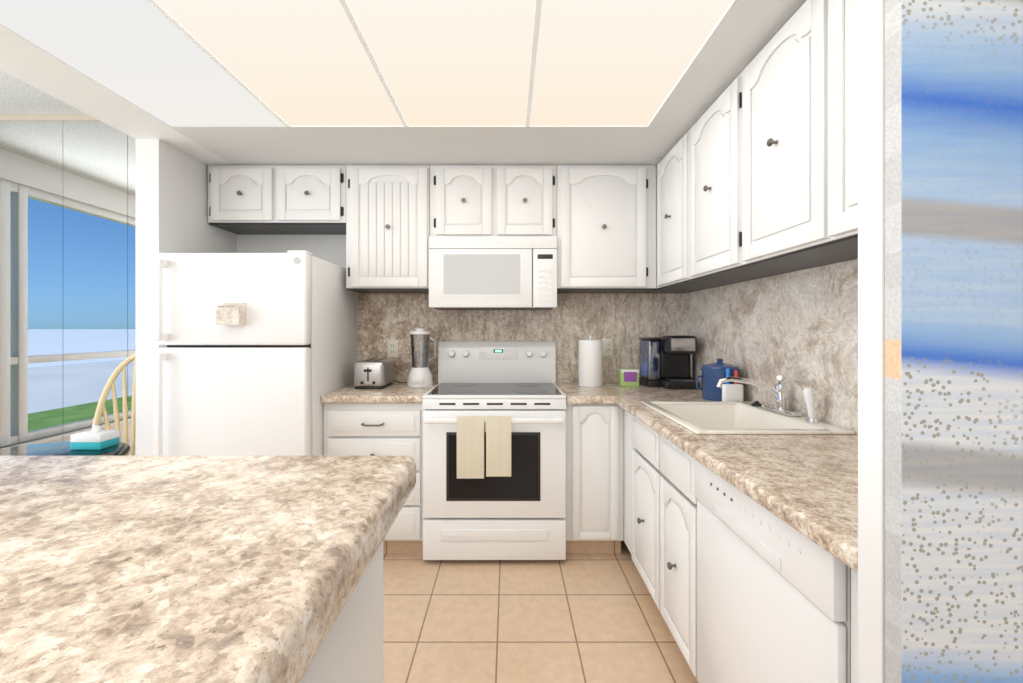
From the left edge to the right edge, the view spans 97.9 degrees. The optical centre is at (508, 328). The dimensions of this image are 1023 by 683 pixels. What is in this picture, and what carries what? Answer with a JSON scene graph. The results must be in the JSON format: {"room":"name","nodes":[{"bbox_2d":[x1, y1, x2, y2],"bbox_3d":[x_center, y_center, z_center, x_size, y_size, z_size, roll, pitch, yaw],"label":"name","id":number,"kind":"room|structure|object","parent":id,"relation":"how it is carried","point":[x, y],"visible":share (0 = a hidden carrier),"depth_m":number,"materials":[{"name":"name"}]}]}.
{"room":"kitchen","nodes":[
{"label":"kitchen","id":0,"kind":"room"},
{"bbox_2d":[0,70,87,114],"bbox_3d":[-0.750,-1.474,-0.065,6.900,0.100,6.270,0,0,0],"label":"ceiling","id":1,"kind":"structure","parent":0,"point":[18,97],"depth_m":2.79,"materials":[{"name":"white paint"}]},
{"bbox_2d":[136,139,236,455],"bbox_3d":[-1.870,0.131,2.639,0.120,2.230,0.663,0,0,0],"label":"wall","id":2,"kind":"structure","parent":0,"point":[171,199],"depth_m":2.31,"materials":[{"name":"white paint"}]},
{"bbox_2d":[0,115,135,455],"bbox_3d":[-2.966,-0.088,2.963,2.063,2.668,0.010,0,0,0],"label":"panels","id":3,"kind":"object","parent":2,"relation":"attached to","point":[67,265],"visible":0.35,"depth_m":2.96,"materials":[{"name":"clear glass"}]},
{"bbox_2d":[0,24,232,164],"bbox_3d":[-1.790,-1.204,0.485,0.281,0.440,4.970,0,0,0],"label":"header","id":4,"kind":"object","parent":2,"relation":"attached to","point":[23,59],"depth_m":1.86,"materials":[{"name":"white paint"}]},
{"bbox_2d":[237,234,357,361],"bbox_3d":[-0.750,-0.089,3.030,6.900,2.670,0.120,0,0,0],"label":"wall","id":5,"kind":"structure","parent":0,"point":[330,248],"depth_m":2.97,"materials":[{"name":"white paint"}]},
{"bbox_2d":[208,165,655,292],"bbox_3d":[-0.458,-0.609,2.795,2.685,0.745,0.346,0,0,0],"label":"upper cabinet","id":6,"kind":"object","parent":5,"relation":"attached to","point":[599,221],"visible":0.98,"depth_m":2.65,"materials":[{"name":"painted wood"},{"name":"metal"}]},
{"bbox_2d":[429,236,556,309],"bbox_3d":[-0.091,-0.336,2.797,0.759,0.426,0.340,0,0,0],"label":"microwave","id":7,"kind":"object","parent":6,"relation":"attached to","point":[492,272],"visible":1,"depth_m":2.63,"materials":[{"name":"white plastic"},{"name":"glass"},{"name":"metal"}]},
{"bbox_2d":[358,293,681,382],"bbox_3d":[0.080,0.036,2.965,2.160,0.640,0.007,0,0,0],"label":"backsplash","id":8,"kind":"structure","parent":5,"relation":"attached to","point":[624,318],"depth_m":2.96,"materials":[{"name":"stone"}]},
{"bbox_2d":[387,340,397,356],"bbox_3d":[-0.766,0.130,2.955,0.072,0.116,0.008,0,0,0],"label":"electrical outlet","id":9,"kind":"object","parent":8,"relation":"attached to","point":[392,348],"visible":1,"depth_m":2.95,"materials":[{"name":"white plastic"}]},
{"bbox_2d":[602,338,612,355],"bbox_3d":[0.659,0.121,2.955,0.072,0.116,0.008,0,0,0],"label":"electrical outlet","id":10,"kind":"object","parent":8,"relation":"attached to","point":[607,346],"visible":0.94,"depth_m":2.95,"materials":[{"name":"white plastic"}]},
{"bbox_2d":[170,0,805,165],"bbox_3d":[0.466,-1.014,-0.055,4.229,0.060,6.050,0,0,0],"label":"ceiling","id":11,"kind":"structure","parent":0,"point":[741,35],"depth_m":2.28,"materials":[{"name":"white paint"}]},
{"bbox_2d":[147,0,541,126],"bbox_3d":[-0.485,-1.184,0.075,2.328,0.400,4.190,0,0,0],"label":"frame","id":12,"kind":"structure","parent":11,"relation":"attached to","point":[183,30],"depth_m":1.60,"materials":[{"name":"white metal"}]},
{"bbox_2d":[0,0,731,125],"bbox_3d":[-0.485,-0.992,0.083,2.316,0.008,4.166,0,0,0],"label":"ceiling light","id":13,"kind":"object","parent":12,"relation":"attached to","point":[468,62],"depth_m":1.62,"materials":[{"name":"white plastic"}]},
{"bbox_2d":[383,541,697,682],"bbox_3d":[-0.750,1.286,-0.065,6.900,0.080,6.270,0,0,0],"label":"floor","id":14,"kind":"structure","parent":0,"point":[585,618],"depth_m":1.89,"materials":[{"name":"tile"}]},
{"bbox_2d":[0,441,129,455],"bbox_3d":[-2.400,0.946,2.150,0.880,0.600,0.880,0,0,0],"label":"table","id":15,"kind":"object","parent":14,"relation":"on","point":[64,449],"visible":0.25,"depth_m":2.37,"materials":[{"name":"glass"}]},
{"bbox_2d":[70,424,118,449],"bbox_3d":[-2.260,0.582,2.440,0.160,0.126,0.120,0,0,0],"label":"tissue box","id":16,"kind":"object","parent":15,"relation":"on","point":[96,438],"visible":0.98,"depth_m":2.38,"materials":[{"name":"teal"}]},
{"bbox_2d":[91,353,135,455],"bbox_3d":[-2.290,0.694,2.633,0.515,1.110,0.508,0,0,0],"label":"chair","id":17,"kind":"object","parent":14,"relation":"on","point":[101,407],"visible":0.15,"depth_m":2.79,"materials":[{"name":"beige wood"}]},
{"bbox_2d":[0,456,415,682],"bbox_3d":[-1.514,0.711,0.091,2.772,1.070,1.083,0,0,0],"label":"peninsula bar","id":18,"kind":"object","parent":14,"relation":"on","point":[191,569],"visible":1,"depth_m":0.36,"materials":[{"name":"stone"}]},
{"bbox_2d":[154,250,355,455],"bbox_3d":[-1.382,0.416,2.549,0.756,1.619,0.783,0,0,0],"label":"refrigerator","id":19,"kind":"object","parent":14,"relation":"on","point":[256,356],"visible":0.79,"depth_m":2.22,"materials":[{"name":"white painted metal"},{"name":"white plastic"}]},
{"bbox_2d":[324,403,422,553],"bbox_3d":[-0.729,0.822,2.657,0.542,0.848,0.607,0,0,0],"label":"base cabinet","id":20,"kind":"object","parent":14,"relation":"on","point":[373,429],"visible":0.46,"depth_m":2.39,"materials":[{"name":"painted wood"},{"name":"metal"}]},
{"bbox_2d":[321,383,437,402],"bbox_3d":[-0.729,0.376,2.665,0.542,0.040,0.591,0,0,0],"label":"countertop","id":21,"kind":"structure","parent":20,"relation":"on","point":[396,392],"depth_m":2.38,"materials":[{"name":"stone"}]},
{"bbox_2d":[354,352,416,388],"bbox_3d":[-0.760,0.250,2.777,0.309,0.209,0.354,0,0,0],"label":"toaster","id":22,"kind":"object","parent":21,"relation":"on","point":[373,373],"visible":0.92,"depth_m":2.62,"materials":[{"name":"silver metal"}]},
{"bbox_2d":[407,328,435,386],"bbox_3d":[-0.544,0.176,2.799,0.183,0.358,0.162,0,0,0],"label":"blender","id":23,"kind":"object","parent":21,"relation":"on","point":[420,376],"visible":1,"depth_m":2.76,"materials":[{"name":"white"}]},
{"bbox_2d":[422,341,565,559],"bbox_3d":[-0.074,0.663,2.616,0.759,1.165,0.684,0,0,0],"label":"range","id":24,"kind":"object","parent":14,"relation":"on","point":[519,513],"visible":0.98,"depth_m":2.34,"materials":[{"name":"white metal"}]},
{"bbox_2d":[457,416,483,478],"bbox_3d":[-0.194,0.606,2.286,0.139,0.310,0.038,0,0,0],"label":"hanging towel","id":25,"kind":"object","parent":24,"relation":"hanging from","point":[470,447],"visible":0.92,"depth_m":2.27,"materials":[{"name":"fabric"}]},
{"bbox_2d":[486,416,510,476],"bbox_3d":[-0.049,0.601,2.286,0.128,0.300,0.038,0,0,0],"label":"hanging towel","id":26,"kind":"object","parent":24,"relation":"hanging from","point":[498,446],"visible":0.95,"depth_m":2.27,"materials":[{"name":"fabric"}]},
{"bbox_2d":[566,403,623,553],"bbox_3d":[0.467,0.822,2.675,0.315,0.848,0.570,0,0,0],"label":"base cabinet","id":27,"kind":"object","parent":14,"relation":"on","point":[594,478],"visible":0.94,"depth_m":2.39,"materials":[{"name":"white painted wood"}]},
{"bbox_2d":[556,383,572,402],"bbox_3d":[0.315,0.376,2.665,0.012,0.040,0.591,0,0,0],"label":"countertop","id":28,"kind":"structure","parent":27,"relation":"on","point":[569,394],"depth_m":2.50,"materials":[{"name":"stone"}]},
{"bbox_2d":[624,410,696,593],"bbox_3d":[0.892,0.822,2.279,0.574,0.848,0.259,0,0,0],"label":"base cabinet","id":29,"kind":"object","parent":14,"relation":"on","point":[660,519],"depth_m":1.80,"materials":[{"name":"painted wood"},{"name":"metal"}]},
{"bbox_2d":[617,383,701,390],"bbox_3d":[0.905,0.376,2.665,0.450,0.040,0.591,0,0,0],"label":"countertop","id":30,"kind":"structure","parent":29,"relation":"on","point":[641,387],"depth_m":2.62,"materials":[{"name":"stone"}]},
{"bbox_2d":[585,383,857,572],"bbox_3d":[0.852,0.376,1.837,0.644,0.040,2.247,0,0,0],"label":"countertop","id":31,"kind":"structure","parent":29,"relation":"on","point":[806,486],"depth_m":1.15,"materials":[{"name":"stone"}]},
{"bbox_2d":[578,335,602,386],"bbox_3d":[0.516,0.198,2.800,0.150,0.314,0.150,0,0,0],"label":"paper towel roll","id":32,"kind":"object","parent":31,"relation":"on","point":[590,362],"visible":1,"depth_m":2.74,"materials":[{"name":"white paper"}]},
{"bbox_2d":[619,369,638,385],"bbox_3d":[0.755,0.303,2.793,0.110,0.104,0.073,0,0,0],"label":"box","id":33,"kind":"object","parent":31,"relation":"on","point":[628,377],"visible":0.98,"depth_m":2.76,"materials":[{"name":"green cardboard"}]},
{"bbox_2d":[639,335,699,388],"bbox_3d":[0.997,0.198,2.775,0.290,0.315,0.310,0,0,0],"label":"coffee maker","id":34,"kind":"object","parent":31,"relation":"on","point":[666,361],"visible":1,"depth_m":2.72,"materials":[{"name":"black plastic"}]},
{"bbox_2d":[696,358,738,400],"bbox_3d":[1.054,0.252,2.255,0.208,0.207,0.176,0,0,0],"label":"canister","id":35,"kind":"object","parent":31,"relation":"on","point":[712,374],"visible":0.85,"depth_m":2.20,"materials":[{"name":"blue ceramic"}]},
{"bbox_2d":[722,368,742,400],"bbox_3d":[1.083,0.273,2.151,0.095,0.164,0.033,0,0,0],"label":"sponge caddy","id":36,"kind":"object","parent":31,"relation":"on","point":[732,392],"visible":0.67,"depth_m":2.13,"materials":[{"name":"white plastic"}]},
{"bbox_2d":[641,401,854,434],"bbox_3d":[0.899,0.424,1.812,0.532,0.204,0.633,0,0,0],"label":"sink basin","id":37,"kind":"object","parent":31,"relation":"in","point":[726,418],"visible":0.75,"depth_m":1.96,"materials":[{"name":"white ceramic"}]},
{"bbox_2d":[716,376,818,422],"bbox_3d":[1.008,0.264,1.784,0.280,0.158,0.312,0,0,0],"label":"faucet","id":38,"kind":"object","parent":31,"relation":"on","point":[778,391],"visible":1,"depth_m":1.82,"materials":[{"name":"silver metal"}]},
{"bbox_2d":[694,459,850,682],"bbox_3d":[0.883,0.822,1.127,0.580,0.848,0.621,0,0,0],"label":"dishwasher","id":39,"kind":"object","parent":14,"relation":"on","point":[773,598],"visible":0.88,"depth_m":1.06,"materials":[{"name":"white metal"}]},
{"bbox_2d":[858,0,884,682],"bbox_3d":[1.569,-0.089,0.690,2.021,2.670,0.045,0,0,0],"label":"wall","id":40,"kind":"structure","parent":0,"point":[871,341],"depth_m":0.69,"materials":[{"name":"white paint"}]},
{"bbox_2d":[682,259,857,434],"bbox_3d":[1.179,0.036,1.841,0.007,0.640,2.255,0,0,0],"label":"backsplash","id":41,"kind":"structure","parent":40,"relation":"attached to","point":[797,331],"depth_m":1.85,"materials":[{"name":"stone"}]},
{"bbox_2d":[885,0,1022,682],"bbox_3d":[1.381,0.046,0.651,1.638,1.900,0.029,0,0,0],"label":"painting","id":42,"kind":"object","parent":40,"relation":"attached to","point":[953,341],"visible":1,"depth_m":0.64,"materials":[{"name":"fabric"}]},
{"bbox_3d":[1.243,-0.089,1.819,0.120,2.670,2.302,0,0,0],"label":"wall","id":43,"kind":"structure","parent":0,"visible":0},
{"bbox_2d":[645,291,688,292],"bbox_3d":[1.025,-0.613,2.764,0.312,0.737,0.409,0,0,0],"label":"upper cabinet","id":44,"kind":"object","parent":43,"relation":"attached to","point":[649,291],"depth_m":2.88,"materials":[{"name":"white"}]},
{"bbox_2d":[653,135,749,291],"bbox_3d":[1.025,-0.613,2.386,0.312,0.737,0.451,0,0,0],"label":"upper cabinet","id":45,"kind":"object","parent":43,"relation":"attached to","point":[670,171],"depth_m":2.39,"materials":[{"name":"white wood"}]},
{"bbox_2d":[685,91,788,279],"bbox_3d":[1.025,-0.613,1.884,0.312,0.737,0.552,0,0,0],"label":"upper cabinet","id":46,"kind":"object","parent":43,"relation":"attached to","point":[705,140],"depth_m":1.97,"materials":[{"name":"white wood"}]},
{"bbox_2d":[725,7,857,271],"bbox_3d":[1.025,-0.613,1.455,0.312,0.737,0.586,0,0,0],"label":"upper cabinet","id":47,"kind":"object","parent":43,"relation":"attached to","point":[757,172],"depth_m":1.51,"materials":[{"name":"white wood"}]},
{"bbox_2d":[801,0,857,251],"bbox_3d":[1.025,-0.613,0.998,0.312,0.737,0.568,0,0,0],"label":"upper cabinet","id":48,"kind":"object","parent":43,"relation":"attached to","point":[829,28],"depth_m":1.21,"materials":[{"name":"white wood"}]}
]}

